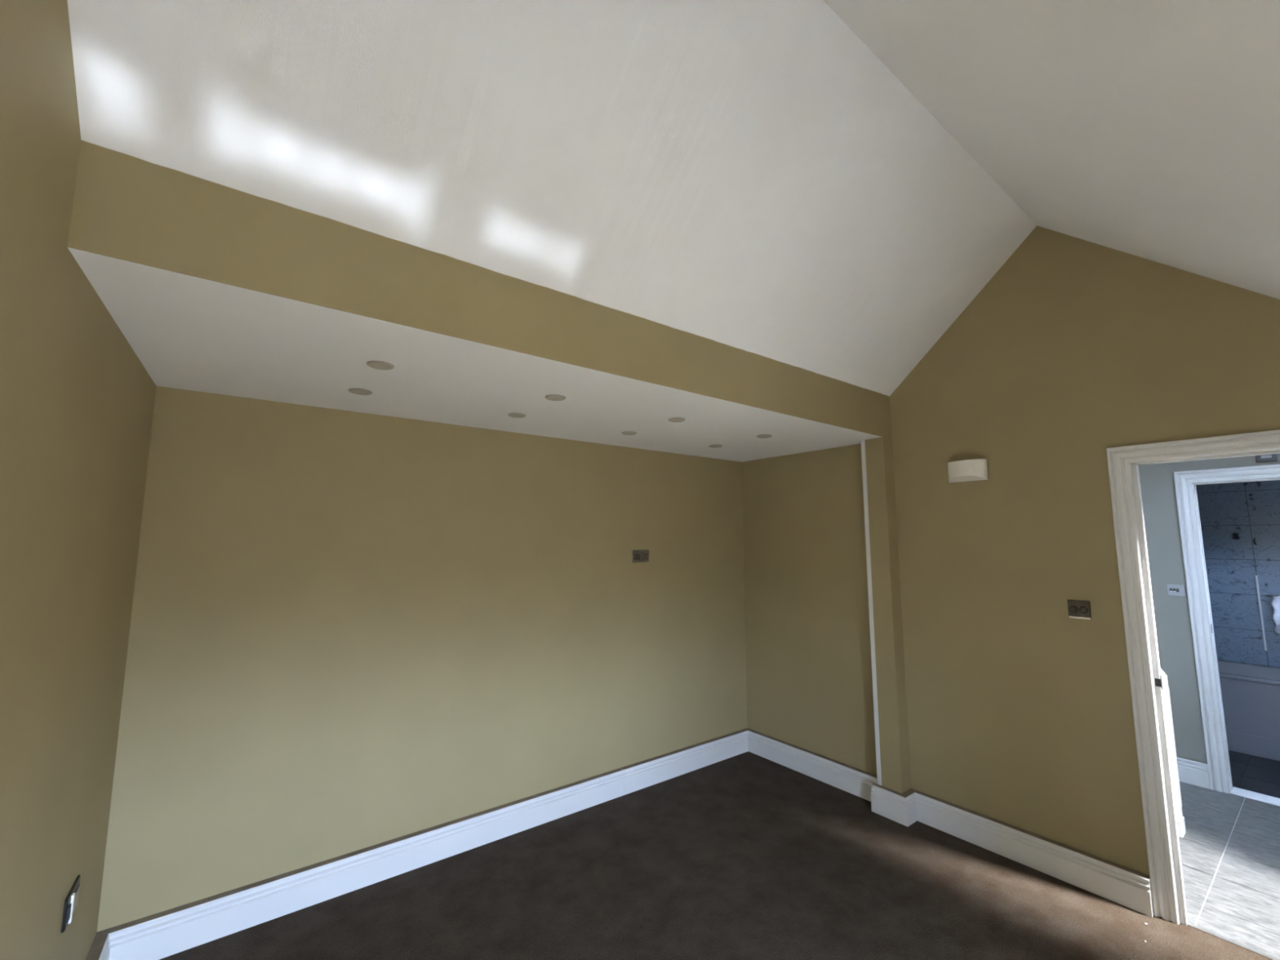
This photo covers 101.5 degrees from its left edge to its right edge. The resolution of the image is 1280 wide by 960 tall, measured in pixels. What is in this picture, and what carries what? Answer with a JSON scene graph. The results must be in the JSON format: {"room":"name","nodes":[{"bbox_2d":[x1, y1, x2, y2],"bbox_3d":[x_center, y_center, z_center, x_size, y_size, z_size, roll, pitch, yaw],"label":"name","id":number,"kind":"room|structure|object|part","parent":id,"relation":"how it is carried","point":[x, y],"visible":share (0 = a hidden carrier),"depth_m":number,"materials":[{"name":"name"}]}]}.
{"room":"empty bedroom","nodes":[
{"label":"empty bedroom","id":0,"kind":"room"},
{"bbox_2d":[0,0,155,959],"bbox_3d":[-0.677,-0.066,0.179,0.180,3.400,4.800,5,-8,-36],"label":"wall","id":1,"kind":"structure","parent":0,"point":[77,400],"depth_m":1.21,"materials":[{"name":"paint"}]},
{"bbox_2d":[61,874,80,933],"bbox_3d":[-1.728,1.286,1.593,0.012,0.088,0.150,5,-8,-36],"label":"wall socket","id":2,"kind":"object","parent":1,"relation":"attached to","point":[71,901],"visible":1,"depth_m":1.57,"materials":[{"name":"silver metal"}]},
{"bbox_2d":[85,932,110,959],"bbox_3d":[-0.635,1.559,0.086,0.047,0.149,4.700,5,-8,-36],"label":"baseboard","id":3,"kind":"structure","parent":1,"relation":"attached to","point":[100,949],"depth_m":1.90,"materials":[{"name":"white paint"}]},
{"bbox_2d":[97,386,747,932],"bbox_3d":[-0.661,0.784,3.196,3.950,2.600,0.140,5,-8,-36],"label":"wall","id":4,"kind":"structure","parent":0,"point":[350,631],"depth_m":2.64,"materials":[{"name":"paint"}]},
{"bbox_2d":[97,728,748,959],"bbox_3d":[-0.585,1.895,3.009,3.600,0.149,0.047,5,-8,-36],"label":"baseboard","id":5,"kind":"structure","parent":4,"relation":"attached to","point":[162,935],"depth_m":2.50,"materials":[{"name":"white wood"}]},
{"bbox_2d":[631,549,648,562],"bbox_3d":[0.007,0.529,3.632,0.146,0.087,0.010,5,-8,-36],"label":"double socket","id":6,"kind":"object","parent":4,"relation":"attached to","point":[637,556],"visible":1,"depth_m":3.63,"materials":[{"name":"silver metal"}]},
{"bbox_2d":[633,554,639,560],"bbox_3d":[-0.021,0.533,3.610,0.054,0.044,0.001,5,-8,-36],"label":"outlet","id":7,"kind":"object","parent":6,"relation":"attached to","point":[636,557],"depth_m":3.61,"materials":[{"name":"black plastic"}]},
{"bbox_2d":[642,553,648,559],"bbox_3d":[0.037,0.538,3.652,0.054,0.044,0.001,5,-8,-36],"label":"outlet","id":8,"kind":"object","parent":6,"relation":"attached to","point":[645,556],"depth_m":3.65,"materials":[{"name":"black plastic"}]},
{"bbox_2d":[67,247,881,462],"bbox_3d":[-0.208,-0.381,2.776,3.643,0.101,1.323,5,-8,-36],"label":"ceiling","id":9,"kind":"structure","parent":0,"point":[188,332],"depth_m":2.05,"materials":[{"name":"paint"}]},
{"bbox_2d":[348,388,372,395],"bbox_3d":[-1.220,-0.385,2.282,0.093,0.008,0.093,5,-8,-36],"label":"recessed light","id":10,"kind":"object","parent":9,"relation":"in","point":[356,391],"visible":1,"depth_m":2.27,"materials":[{"name":"white metal"}]},
{"bbox_2d":[366,360,394,369],"bbox_3d":[-0.961,-0.424,1.938,0.093,0.008,0.093,5,-8,-36],"label":"recessed light","id":11,"kind":"object","parent":9,"relation":"in","point":[380,365],"visible":1,"depth_m":1.93,"materials":[{"name":"white metal"}]},
{"bbox_2d":[507,413,526,417],"bbox_3d":[-0.637,-0.335,2.714,0.093,0.008,0.093,5,-8,-36],"label":"recessed light","id":12,"kind":"object","parent":9,"relation":"in","point":[511,415],"visible":1,"depth_m":2.70,"materials":[{"name":"white metal"}]},
{"bbox_2d":[545,394,565,400],"bbox_3d":[-0.383,-0.374,2.376,0.093,0.008,0.093,5,-8,-36],"label":"recessed light","id":13,"kind":"object","parent":9,"relation":"in","point":[552,397],"visible":1,"depth_m":2.37,"materials":[{"name":"white metal"}]},
{"bbox_2d":[621,431,636,435],"bbox_3d":[-0.066,-0.283,3.165,0.093,0.008,0.093,5,-8,-36],"label":"recessed light","id":14,"kind":"object","parent":9,"relation":"in","point":[628,433],"visible":1,"depth_m":3.15,"materials":[{"name":"white metal"}]},
{"bbox_2d":[667,417,684,422],"bbox_3d":[0.198,-0.323,2.815,0.093,0.008,0.093,5,-8,-36],"label":"recessed light","id":15,"kind":"object","parent":9,"relation":"in","point":[671,420],"visible":1,"depth_m":2.81,"materials":[{"name":"white metal"}]},
{"bbox_2d":[708,444,722,448],"bbox_3d":[0.521,-0.233,3.600,0.093,0.008,0.093,5,-8,-36],"label":"recessed light","id":16,"kind":"object","parent":9,"relation":"in","point":[710,446],"visible":1,"depth_m":3.59,"materials":[{"name":"white metal"}]},
{"bbox_2d":[756,434,772,438],"bbox_3d":[0.775,-0.271,3.262,0.093,0.008,0.093,5,-8,-36],"label":"recessed light","id":17,"kind":"object","parent":9,"relation":"in","point":[766,436],"visible":1,"depth_m":3.25,"materials":[{"name":"white metal"}]},
{"bbox_2d":[66,140,911,793],"bbox_3d":[0.148,0.543,2.207,3.665,2.653,0.126,5,-8,-37],"label":"wall","id":18,"kind":"structure","parent":0,"point":[126,207],"depth_m":1.69,"materials":[{"name":"paint"}]},
{"bbox_2d":[861,440,881,785],"bbox_3d":[1.469,0.816,3.289,0.062,2.159,0.027,5,-8,-36],"label":"trim","id":19,"kind":"structure","parent":18,"relation":"attached to","point":[863,442],"depth_m":3.27,"materials":[{"name":"white wood"}]},
{"bbox_2d":[66,0,1036,395],"bbox_3d":[0.401,-1.109,2.034,3.652,0.868,0.921,5,-8,-36],"label":"ceiling","id":20,"kind":"structure","parent":0,"point":[749,175],"depth_m":1.65,"materials":[{"name":"paint"}]},
{"bbox_2d":[159,750,1279,959],"bbox_3d":[2.127,1.958,2.369,7.495,0.121,5.300,5,-8,-36],"label":"floor","id":21,"kind":"structure","parent":0,"point":[747,855],"depth_m":2.40,"materials":[{"name":"brown carpet"}]},
{"bbox_2d":[1160,667,1186,838],"bbox_3d":[2.970,1.516,2.962,0.092,0.894,0.086,5,-8,-36],"label":"newel post","id":22,"kind":"object","parent":21,"relation":"on","point":[1180,819],"visible":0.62,"depth_m":2.91,"materials":[{"name":"white wood"}]},
{"bbox_3d":[2.970,1.504,2.964,0.084,0.760,0.076,5,-8,-36],"label":"post","id":23,"kind":"part","parent":22,"relation":"part of","materials":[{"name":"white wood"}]},
{"bbox_3d":[2.994,1.500,2.932,0.060,0.640,0.004,5,-8,-36],"label":"raised panel","id":24,"kind":"part","parent":22,"relation":"part of","materials":[{"name":"white wood"}]},
{"bbox_2d":[1217,659,1279,760],"bbox_3d":[5.003,1.802,4.046,0.694,0.574,1.700,5,-8,-36],"label":"bathtub","id":25,"kind":"object","parent":21,"relation":"on","point":[1251,693],"visible":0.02,"depth_m":3.99,"materials":[{"name":"plastic"}]},
{"bbox_2d":[1217,659,1279,685],"bbox_3d":[5.003,1.725,4.055,0.694,0.421,1.700,5,-8,-36],"label":"tub","id":26,"kind":"object","parent":25,"relation":"in","point":[1230,673],"depth_m":4.30,"materials":[{"name":"ceramic"}]},
{"bbox_3d":[4.740,1.723,3.858,0.014,0.400,1.700,5,-8,-36],"label":"panel","id":27,"kind":"part","parent":25,"relation":"part of","materials":[{"name":"plastic"}]},
{"bbox_2d":[741,226,1279,875],"bbox_3d":[2.015,0.270,2.829,0.130,3.340,3.740,5,-8,-36],"label":"wall","id":28,"kind":"structure","parent":0,"point":[1020,710],"depth_m":2.79,"materials":[{"name":"paint"}]},
{"bbox_2d":[747,728,1153,917],"bbox_3d":[1.482,1.911,3.147,0.158,0.149,2.297,5,-8,-37],"label":"baseboard","id":29,"kind":"structure","parent":28,"relation":"attached to","point":[1128,887],"depth_m":2.80,"materials":[{"name":"white wood"}]},
{"bbox_2d":[947,458,988,483],"bbox_3d":[1.848,-0.050,2.970,0.062,0.118,0.200,5,-8,-36],"label":"wall light","id":30,"kind":"object","parent":28,"relation":"attached to","point":[967,470],"visible":1,"depth_m":2.94,"materials":[{"name":"white paint"}]},
{"bbox_2d":[1066,599,1091,619],"bbox_3d":[2.138,0.630,2.549,0.017,0.088,0.086,5,-8,-36],"label":"dimmer switch","id":31,"kind":"object","parent":28,"relation":"attached to","point":[1079,609],"visible":1,"depth_m":2.55,"materials":[{"name":"silver metal"}]},
{"bbox_3d":[2.124,0.633,2.562,0.011,0.025,0.025,5,-8,-36],"label":"dimmer knob","id":32,"kind":"part","parent":31,"relation":"part of","materials":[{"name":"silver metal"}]},
{"bbox_3d":[2.146,0.629,2.532,0.011,0.025,0.025,5,-8,-36],"label":"dimmer knob","id":33,"kind":"part","parent":31,"relation":"part of","materials":[{"name":"silver metal"}]},
{"bbox_2d":[1106,429,1279,925],"bbox_3d":[2.588,0.823,2.021,0.147,2.056,1.022,5,-8,-36],"label":"door frame","id":34,"kind":"structure","parent":28,"relation":"in","point":[1166,873],"depth_m":2.33,"materials":[{"name":"white wood"}]},
{"bbox_3d":[2.258,0.864,2.359,0.026,2.052,0.077,5,-8,-36],"label":"architrave","id":35,"kind":"part","parent":34,"relation":"part of","materials":[{"name":"white wood"}]},
{"bbox_3d":[2.545,-0.160,2.102,0.025,0.077,1.018,5,-8,-37],"label":"architrave","id":36,"kind":"part","parent":34,"relation":"part of","materials":[{"name":"white wood"}]},
{"bbox_2d":[1187,922,1279,959],"bbox_3d":[2.567,1.841,1.889,0.024,0.003,0.822,5,-8,-36],"label":"trim","id":37,"kind":"structure","parent":28,"relation":"attached to","point":[1190,924],"depth_m":2.11,"materials":[{"name":"metal"}]},
{"bbox_2d":[822,0,1279,299],"bbox_3d":[1.157,-0.872,1.005,3.710,1.591,1.614,5,-8,-36],"label":"ceiling","id":38,"kind":"structure","parent":0,"point":[1146,129],"depth_m":1.51,"materials":[{"name":"paint"}]},
{"bbox_2d":[1137,453,1279,764],"bbox_3d":[3.374,0.870,4.147,0.110,2.450,4.160,5,-8,-36],"label":"wall","id":39,"kind":"structure","parent":0,"point":[1157,488],"depth_m":3.62,"materials":[{"name":"grey paint"}]},
{"bbox_2d":[1166,584,1186,595],"bbox_3d":[3.703,0.761,3.614,0.011,0.076,0.088,5,-8,-36],"label":"switch","id":40,"kind":"object","parent":39,"relation":"attached to","point":[1172,589],"visible":1,"depth_m":3.61,"materials":[{"name":"white plastic"}]},
{"bbox_2d":[1176,756,1210,789],"bbox_3d":[2.903,2.071,4.531,0.024,0.149,2.766,5,-8,-36],"label":"baseboard","id":41,"kind":"structure","parent":39,"relation":"attached to","point":[1192,772],"depth_m":3.48,"materials":[{"name":"wood"}]},
{"bbox_2d":[1173,464,1279,793],"bbox_3d":[4.025,0.948,3.240,0.136,2.088,0.834,5,-8,-36],"label":"door frame","id":42,"kind":"structure","parent":39,"relation":"in","point":[1185,482],"depth_m":3.48,"materials":[{"name":"wood"}]},
{"bbox_3d":[3.757,0.978,3.505,0.026,2.088,0.085,5,-8,-36],"label":"architrave","id":43,"kind":"part","parent":42,"relation":"part of","materials":[{"name":"white wood"}]},
{"bbox_3d":[3.981,-0.051,3.321,0.026,0.085,0.834,5,-8,-36],"label":"architrave","id":44,"kind":"part","parent":42,"relation":"part of","materials":[{"name":"white wood"}]},
{"bbox_2d":[1231,786,1279,805],"bbox_3d":[4.035,1.980,3.129,0.119,0.012,0.658,5,-8,-36],"label":"trim","id":45,"kind":"structure","parent":39,"relation":"attached to","point":[1237,791],"depth_m":3.30,"materials":[{"name":"white wood"}]},
{"bbox_2d":[1255,453,1277,462],"bbox_3d":[3.985,-0.143,3.327,0.024,0.054,0.088,5,-8,-36],"label":"sensor box","id":46,"kind":"object","parent":39,"relation":"attached to","point":[1270,457],"visible":0.77,"depth_m":3.32,"materials":[{"name":"grey plastic"}]},
{"bbox_2d":[1195,480,1279,667],"bbox_3d":[5.371,0.942,4.327,0.110,2.550,2.250,5,-8,-36],"label":"wall","id":47,"kind":"structure","parent":0,"point":[1240,522],"depth_m":4.50,"materials":[{"name":"tile"}]},
{"bbox_2d":[1255,575,1266,650],"bbox_3d":[5.226,1.116,4.401,0.010,0.620,0.012,5,-8,-36],"label":"strip","id":48,"kind":"object","parent":47,"relation":"attached to","point":[1256,577],"visible":1,"depth_m":4.40,"materials":[{"name":"silver metal"}]},
{"bbox_2d":[1266,594,1279,634],"bbox_3d":[5.310,1.103,4.244,0.050,0.322,0.260,5,-8,-36],"label":"towel","id":49,"kind":"object","parent":47,"relation":"hanging from","point":[1275,602],"visible":1,"depth_m":4.32,"materials":[{"name":"fabric"}]}
]}

